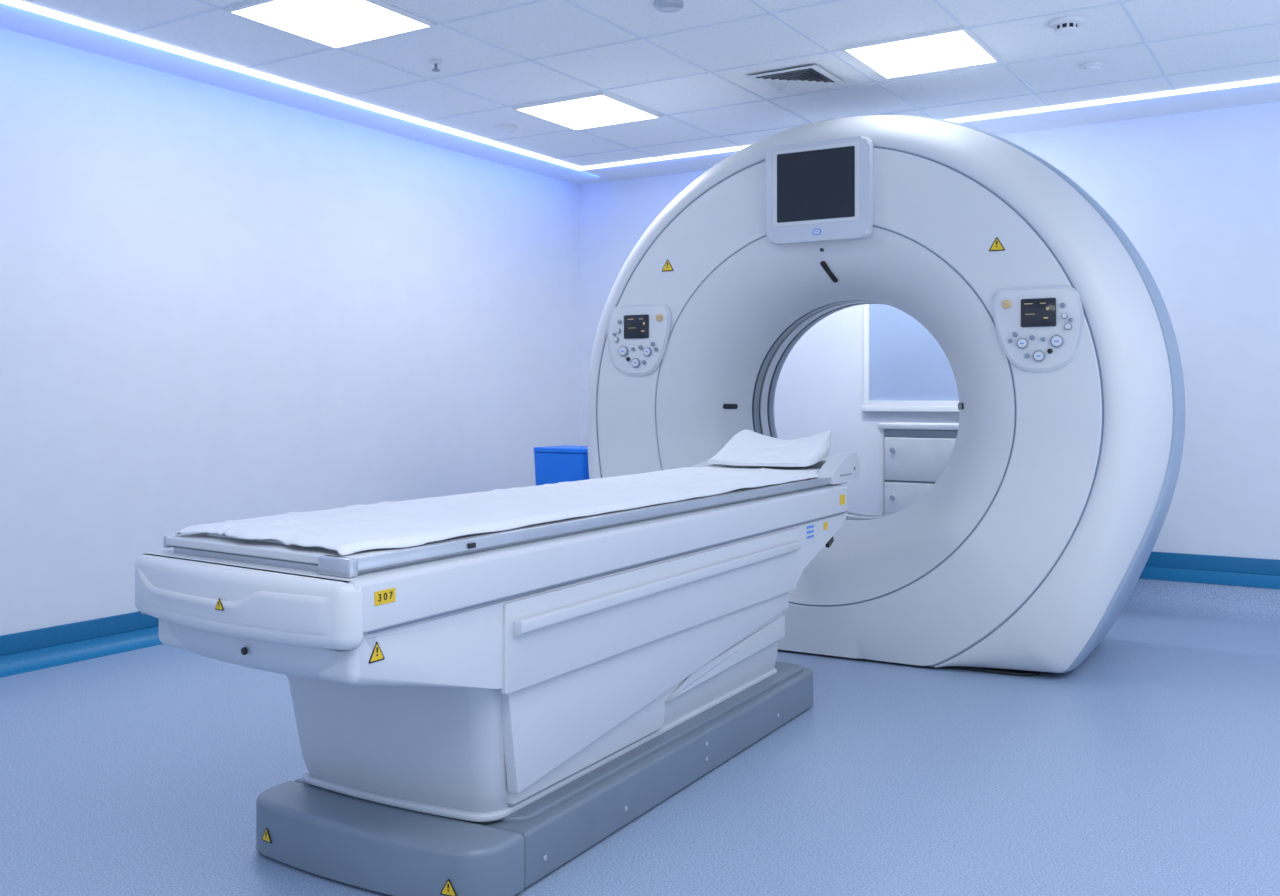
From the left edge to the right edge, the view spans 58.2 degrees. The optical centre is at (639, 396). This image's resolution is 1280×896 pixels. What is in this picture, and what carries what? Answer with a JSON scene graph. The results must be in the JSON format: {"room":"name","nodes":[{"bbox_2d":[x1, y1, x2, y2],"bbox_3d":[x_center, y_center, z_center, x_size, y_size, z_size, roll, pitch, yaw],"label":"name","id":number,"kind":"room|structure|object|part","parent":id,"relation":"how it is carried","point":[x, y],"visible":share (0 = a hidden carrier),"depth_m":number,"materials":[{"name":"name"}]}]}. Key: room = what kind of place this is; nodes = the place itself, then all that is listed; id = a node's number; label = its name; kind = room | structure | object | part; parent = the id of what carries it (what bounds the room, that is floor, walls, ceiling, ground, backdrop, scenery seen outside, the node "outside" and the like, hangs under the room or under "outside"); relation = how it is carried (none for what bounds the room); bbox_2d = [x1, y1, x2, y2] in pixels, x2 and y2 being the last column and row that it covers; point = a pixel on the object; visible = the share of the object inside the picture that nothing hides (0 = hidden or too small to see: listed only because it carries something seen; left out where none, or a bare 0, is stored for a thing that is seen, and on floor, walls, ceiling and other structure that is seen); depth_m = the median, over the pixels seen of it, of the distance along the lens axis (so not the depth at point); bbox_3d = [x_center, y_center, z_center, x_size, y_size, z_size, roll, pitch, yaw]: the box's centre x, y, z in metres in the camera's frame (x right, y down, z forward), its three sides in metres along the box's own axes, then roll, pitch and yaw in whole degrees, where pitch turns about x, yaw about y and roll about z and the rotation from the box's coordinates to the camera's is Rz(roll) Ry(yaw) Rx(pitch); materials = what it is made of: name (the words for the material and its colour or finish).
{"room":"radiology room","nodes":[
{"label":"radiology room","id":0,"kind":"room"},
{"bbox_2d":[0,28,579,635],"bbox_3d":[-2.402,-0.220,4.135,0.100,2.440,7.660,0,0,32],"label":"wall","id":1,"kind":"structure","parent":0,"point":[218,304],"depth_m":5.03,"materials":[{"name":"paint"}]},
{"bbox_2d":[0,611,158,655],"bbox_3d":[-2.381,0.901,4.063,0.012,0.073,7.560,0,0,32],"label":"baseboard","id":2,"kind":"structure","parent":1,"relation":"attached to","point":[24,641],"depth_m":4.40,"materials":[{"name":"blue plastic"}]},
{"bbox_2d":[0,626,162,677],"bbox_3d":[-2.354,0.969,4.046,0.075,0.062,7.560,0,0,32],"label":"trim","id":3,"kind":"structure","parent":1,"relation":"attached to","point":[37,659],"depth_m":4.39,"materials":[{"name":"blue plastic"}]},
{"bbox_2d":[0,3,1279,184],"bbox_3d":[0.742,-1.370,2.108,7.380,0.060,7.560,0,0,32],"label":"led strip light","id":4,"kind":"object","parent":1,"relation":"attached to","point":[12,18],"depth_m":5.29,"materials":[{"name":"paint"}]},
{"bbox_2d":[0,610,1279,895],"bbox_3d":[0.742,1.025,2.108,7.380,0.050,7.560,0,0,32],"label":"floor","id":5,"kind":"structure","parent":0,"point":[1149,766],"depth_m":2.95,"materials":[{"name":"plastic"}]},
{"bbox_2d":[135,452,859,895],"bbox_3d":[-0.099,0.601,3.213,0.664,0.798,2.689,0,0,30],"label":"table","id":6,"kind":"object","parent":5,"relation":"on","point":[475,714],"visible":0.96,"depth_m":2.43,"materials":[{"name":"grey plastic"}]},
{"bbox_2d":[206,533,325,548],"bbox_3d":[-0.150,0.274,3.134,0.430,0.008,2.230,0,0,30],"label":"mattress","id":7,"kind":"object","parent":6,"relation":"on","point":[207,534],"visible":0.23,"depth_m":2.20,"materials":[{"name":"fabric"}]},
{"bbox_2d":[174,466,819,555],"bbox_3d":[-0.129,0.262,3.173,0.541,0.027,2.424,0,0,30],"label":"sheet","id":8,"kind":"object","parent":7,"relation":"on","point":[350,529],"visible":1,"depth_m":2.64,"materials":[{"name":"white fabric"}]},
{"bbox_2d":[707,429,830,466],"bbox_3d":[0.479,0.186,4.247,0.398,0.124,0.260,0,0,30],"label":"pillow","id":9,"kind":"object","parent":8,"relation":"on","point":[747,447],"visible":1,"depth_m":4.22,"materials":[{"name":"white fabric"}]},
{"bbox_3d":[-0.440,0.345,1.986,0.001,0.024,0.052,0,0,30],"label":"label plate","id":10,"kind":"part","parent":6,"relation":"part of","materials":[{"name":"yellow plastic"}]},
{"bbox_3d":[-0.098,0.306,3.226,0.524,0.016,2.539,0,0,30],"label":"slide rail","id":11,"kind":"part","parent":6,"relation":"part of","materials":[{"name":"metal"}]},
{"bbox_3d":[-0.178,0.866,3.126,0.562,0.016,1.521,0,0,30],"label":"pedestal trim","id":12,"kind":"part","parent":6,"relation":"part of","materials":[{"name":"plastic"}]},
{"bbox_3d":[0.080,0.730,3.008,0.016,0.240,1.470,0,0,30],"label":"panel","id":13,"kind":"part","parent":6,"relation":"part of","materials":[{"name":"plastic"}]},
{"bbox_3d":[0.089,0.707,2.994,0.026,0.225,1.484,0,0,30],"label":"panel","id":14,"kind":"part","parent":6,"relation":"part of","materials":[{"name":"plastic"}]},
{"bbox_3d":[0.115,0.511,2.985,0.012,0.193,1.563,0,0,30],"label":"panel","id":15,"kind":"part","parent":6,"relation":"part of","materials":[{"name":"plastic"}]},
{"bbox_3d":[0.257,0.738,3.303,0.018,0.095,0.783,0,0,30],"label":"panel","id":16,"kind":"part","parent":6,"relation":"part of","materials":[{"name":"plastic"}]},
{"bbox_3d":[0.627,0.435,3.882,0.001,0.026,0.035,0,0,30],"label":"label plate","id":17,"kind":"part","parent":6,"relation":"part of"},
{"bbox_3d":[0.700,0.355,3.978,0.001,0.035,0.050,0,0,30],"label":"label plate","id":18,"kind":"part","parent":6,"relation":"part of","materials":[{"name":"yellow plastic"}]},
{"bbox_2d":[534,445,588,485],"bbox_3d":[-0.349,0.633,6.141,0.348,0.733,0.304,0,0,32],"label":"waste bin","id":19,"kind":"object","parent":5,"relation":"on","point":[564,463],"visible":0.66,"depth_m":6.01,"materials":[{"name":"blue plastic"}]},
{"bbox_3d":[-0.349,0.280,6.141,0.348,0.026,0.304,0,0,32],"label":"lid","id":20,"kind":"part","parent":19,"relation":"part of","materials":[{"name":"blue plastic"}]},
{"bbox_2d":[586,115,1184,675],"bbox_3d":[0.897,-0.097,4.844,2.500,2.194,0.931,0,0,30],"label":"scanner","id":21,"kind":"object","parent":5,"relation":"on","point":[1050,503],"visible":0.84,"depth_m":4.34,"materials":[{"name":"white plastic"}]},
{"bbox_3d":[-0.005,-0.246,4.998,0.317,0.308,0.014,0,0,30],"label":"control panel","id":22,"kind":"part","parent":21,"relation":"part of","materials":[{"name":"plastic"}]},
{"bbox_3d":[0.709,-0.815,4.567,0.437,0.394,0.045,0,0,30],"label":"display panel","id":23,"kind":"part","parent":21,"relation":"part of","materials":[{"name":"plastic"}]},
{"bbox_3d":[1.441,-0.246,4.170,0.317,0.308,0.014,0,0,30],"label":"control panel","id":24,"kind":"part","parent":21,"relation":"part of","materials":[{"name":"plastic"}]},
{"bbox_2d":[878,422,958,514],"bbox_3d":[1.644,0.566,5.613,0.900,0.868,0.310,0,0,32],"label":"base cabinet","id":25,"kind":"object","parent":5,"relation":"on","point":[913,456],"visible":0.28,"depth_m":5.64,"materials":[{"name":"laminate"}]},
{"bbox_3d":[1.281,0.581,5.844,0.018,0.838,0.304,0,0,32],"label":"panel","id":26,"kind":"part","parent":25,"relation":"part of","materials":[{"name":"laminate"}]},
{"bbox_3d":[1.391,0.541,5.608,0.413,0.238,0.019,0,0,32],"label":"drawer","id":27,"kind":"part","parent":25,"relation":"part of","materials":[{"name":"laminate"}]},
{"bbox_2d":[878,422,958,429],"bbox_3d":[1.644,0.146,5.613,0.900,0.028,0.310,0,0,32],"label":"countertop","id":28,"kind":"structure","parent":25,"relation":"on","point":[899,425],"depth_m":5.63,"materials":[{"name":"laminate"}]},
{"bbox_3d":[1.391,0.306,5.608,0.413,0.212,0.019,0,0,32],"label":"drawer","id":29,"kind":"part","parent":25,"relation":"part of","materials":[{"name":"laminate"}]},
{"bbox_2d":[17,0,1279,166],"bbox_3d":[0.754,-1.373,1.864,7.100,0.054,7.160,0,0,32],"label":"ceiling","id":30,"kind":"structure","parent":0,"point":[550,27],"depth_m":4.52,"materials":[{"name":"tile"}]},
{"bbox_2d":[0,0,582,170],"bbox_3d":[-2.239,-1.339,3.736,0.036,0.011,7.158,0,0,32],"label":"led strip","id":31,"kind":"object","parent":30,"relation":"attached to","point":[15,3],"visible":1,"depth_m":4.76,"materials":[{"name":"white plastic"}]},
{"bbox_2d":[225,0,434,48],"bbox_3d":[-1.086,-1.338,4.060,0.506,0.012,0.506,0,0,32],"label":"recessed light","id":32,"kind":"object","parent":30,"relation":"in","point":[335,24],"visible":1,"depth_m":4.05,"materials":[{"name":"white plastic"}]},
{"bbox_2d":[430,60,440,71],"bbox_3d":[-0.818,-1.325,4.606,0.044,0.037,0.044,0,0,32],"label":"sprinkler","id":33,"kind":"object","parent":30,"relation":"attached to","point":[435,62],"visible":1,"depth_m":4.60,"materials":[{"name":"silver metal"}]},
{"bbox_2d":[496,124,517,132],"bbox_3d":[-0.663,-1.335,5.724,0.110,0.021,0.110,0,0,32],"label":"ceiling speaker","id":34,"kind":"object","parent":30,"relation":"attached to","point":[506,128],"visible":1,"depth_m":5.69},
{"bbox_2d":[512,92,661,130],"bbox_3d":[-0.242,-1.338,5.408,0.506,0.012,0.506,0,0,32],"label":"recessed light","id":35,"kind":"object","parent":30,"relation":"in","point":[599,109],"visible":1,"depth_m":5.37,"materials":[{"name":"white plastic"}]},
{"bbox_2d":[654,0,682,12],"bbox_3d":[0.099,-1.335,3.926,0.100,0.021,0.100,0,0,32],"label":"ceiling speaker","id":36,"kind":"object","parent":30,"relation":"attached to","point":[667,6],"visible":1,"depth_m":3.90,"materials":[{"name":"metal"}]},
{"bbox_2d":[127,0,1279,158],"bbox_3d":[0.748,-1.345,1.817,7.060,0.003,7.166,0,0,32],"label":"grid","id":37,"kind":"structure","parent":30,"relation":"attached to","point":[937,2],"depth_m":4.62,"materials":[{"name":"metal"}]},
{"bbox_2d":[745,65,844,93],"bbox_3d":[0.656,-1.338,4.845,0.320,0.016,0.320,0,0,32],"label":"ceiling vent","id":38,"kind":"object","parent":30,"relation":"in","point":[811,76],"visible":1,"depth_m":4.84,"materials":[{"name":"white metal"}]},
{"bbox_2d":[841,26,999,79],"bbox_3d":[1.103,-1.338,4.495,0.476,0.012,0.486,0,0,32],"label":"recessed light","id":39,"kind":"object","parent":30,"relation":"in","point":[956,47],"visible":1,"depth_m":4.45,"materials":[{"name":"white plastic"}]},
{"bbox_2d":[582,77,1279,169],"bbox_3d":[2.660,-1.339,4.871,7.061,0.011,0.036,0,0,32],"label":"led strip","id":40,"kind":"object","parent":30,"relation":"attached to","point":[1276,79],"visible":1,"depth_m":5.32,"materials":[{"name":"white plastic"}]},
{"bbox_2d":[1049,16,1083,36],"bbox_3d":[1.528,-1.321,4.117,0.116,0.048,0.116,0,0,32],"label":"smoke detector","id":41,"kind":"object","parent":30,"relation":"attached to","point":[1065,26],"visible":1,"depth_m":4.09,"materials":[{"name":"white plastic"}]},
{"bbox_2d":[1080,62,1103,71],"bbox_3d":[1.831,-1.333,4.658,0.090,0.025,0.090,0,0,32],"label":"ceiling sensor","id":42,"kind":"object","parent":30,"relation":"attached to","point":[1090,66],"visible":1,"depth_m":4.63,"materials":[{"name":"white plastic"}]},
{"bbox_2d":[580,102,1279,559],"bbox_3d":[2.774,-0.220,5.354,7.380,2.440,0.100,0,0,32],"label":"wall","id":43,"kind":"structure","parent":0,"point":[1196,194],"depth_m":5.42,"materials":[{"name":"paint"}]},
{"bbox_2d":[862,304,958,411],"bbox_3d":[1.615,-0.386,6.000,0.954,0.929,0.035,0,0,32],"label":"window","id":44,"kind":"structure","parent":43,"relation":"in","point":[904,364],"depth_m":6.14,"materials":[{"name":"glass"}]},
{"bbox_3d":[1.615,0.062,6.000,0.954,0.033,0.035,0,0,32],"label":"sill","id":45,"kind":"part","parent":44,"relation":"part of","materials":[{"name":"laminate"}]},
{"bbox_2d":[1123,578,1279,623],"bbox_3d":[2.702,0.934,5.240,7.380,0.131,0.170,0,0,32],"label":"trim","id":46,"kind":"structure","parent":43,"relation":"attached to","point":[1254,604],"depth_m":5.33,"materials":[{"name":"plastic"}]},
{"bbox_2d":[1139,566,1279,588],"bbox_3d":[2.743,0.840,5.305,7.380,0.060,0.016,0,0,32],"label":"trim","id":47,"kind":"structure","parent":43,"relation":"attached to","point":[1156,573],"depth_m":5.35,"materials":[{"name":"blue plastic"}]},
{"bbox_2d":[1145,551,1279,575],"bbox_3d":[2.744,0.774,5.306,7.380,0.072,0.014,0,0,32],"label":"baseboard","id":48,"kind":"structure","parent":43,"relation":"attached to","point":[1156,559],"depth_m":5.34,"materials":[{"name":"blue plastic"}]}
]}

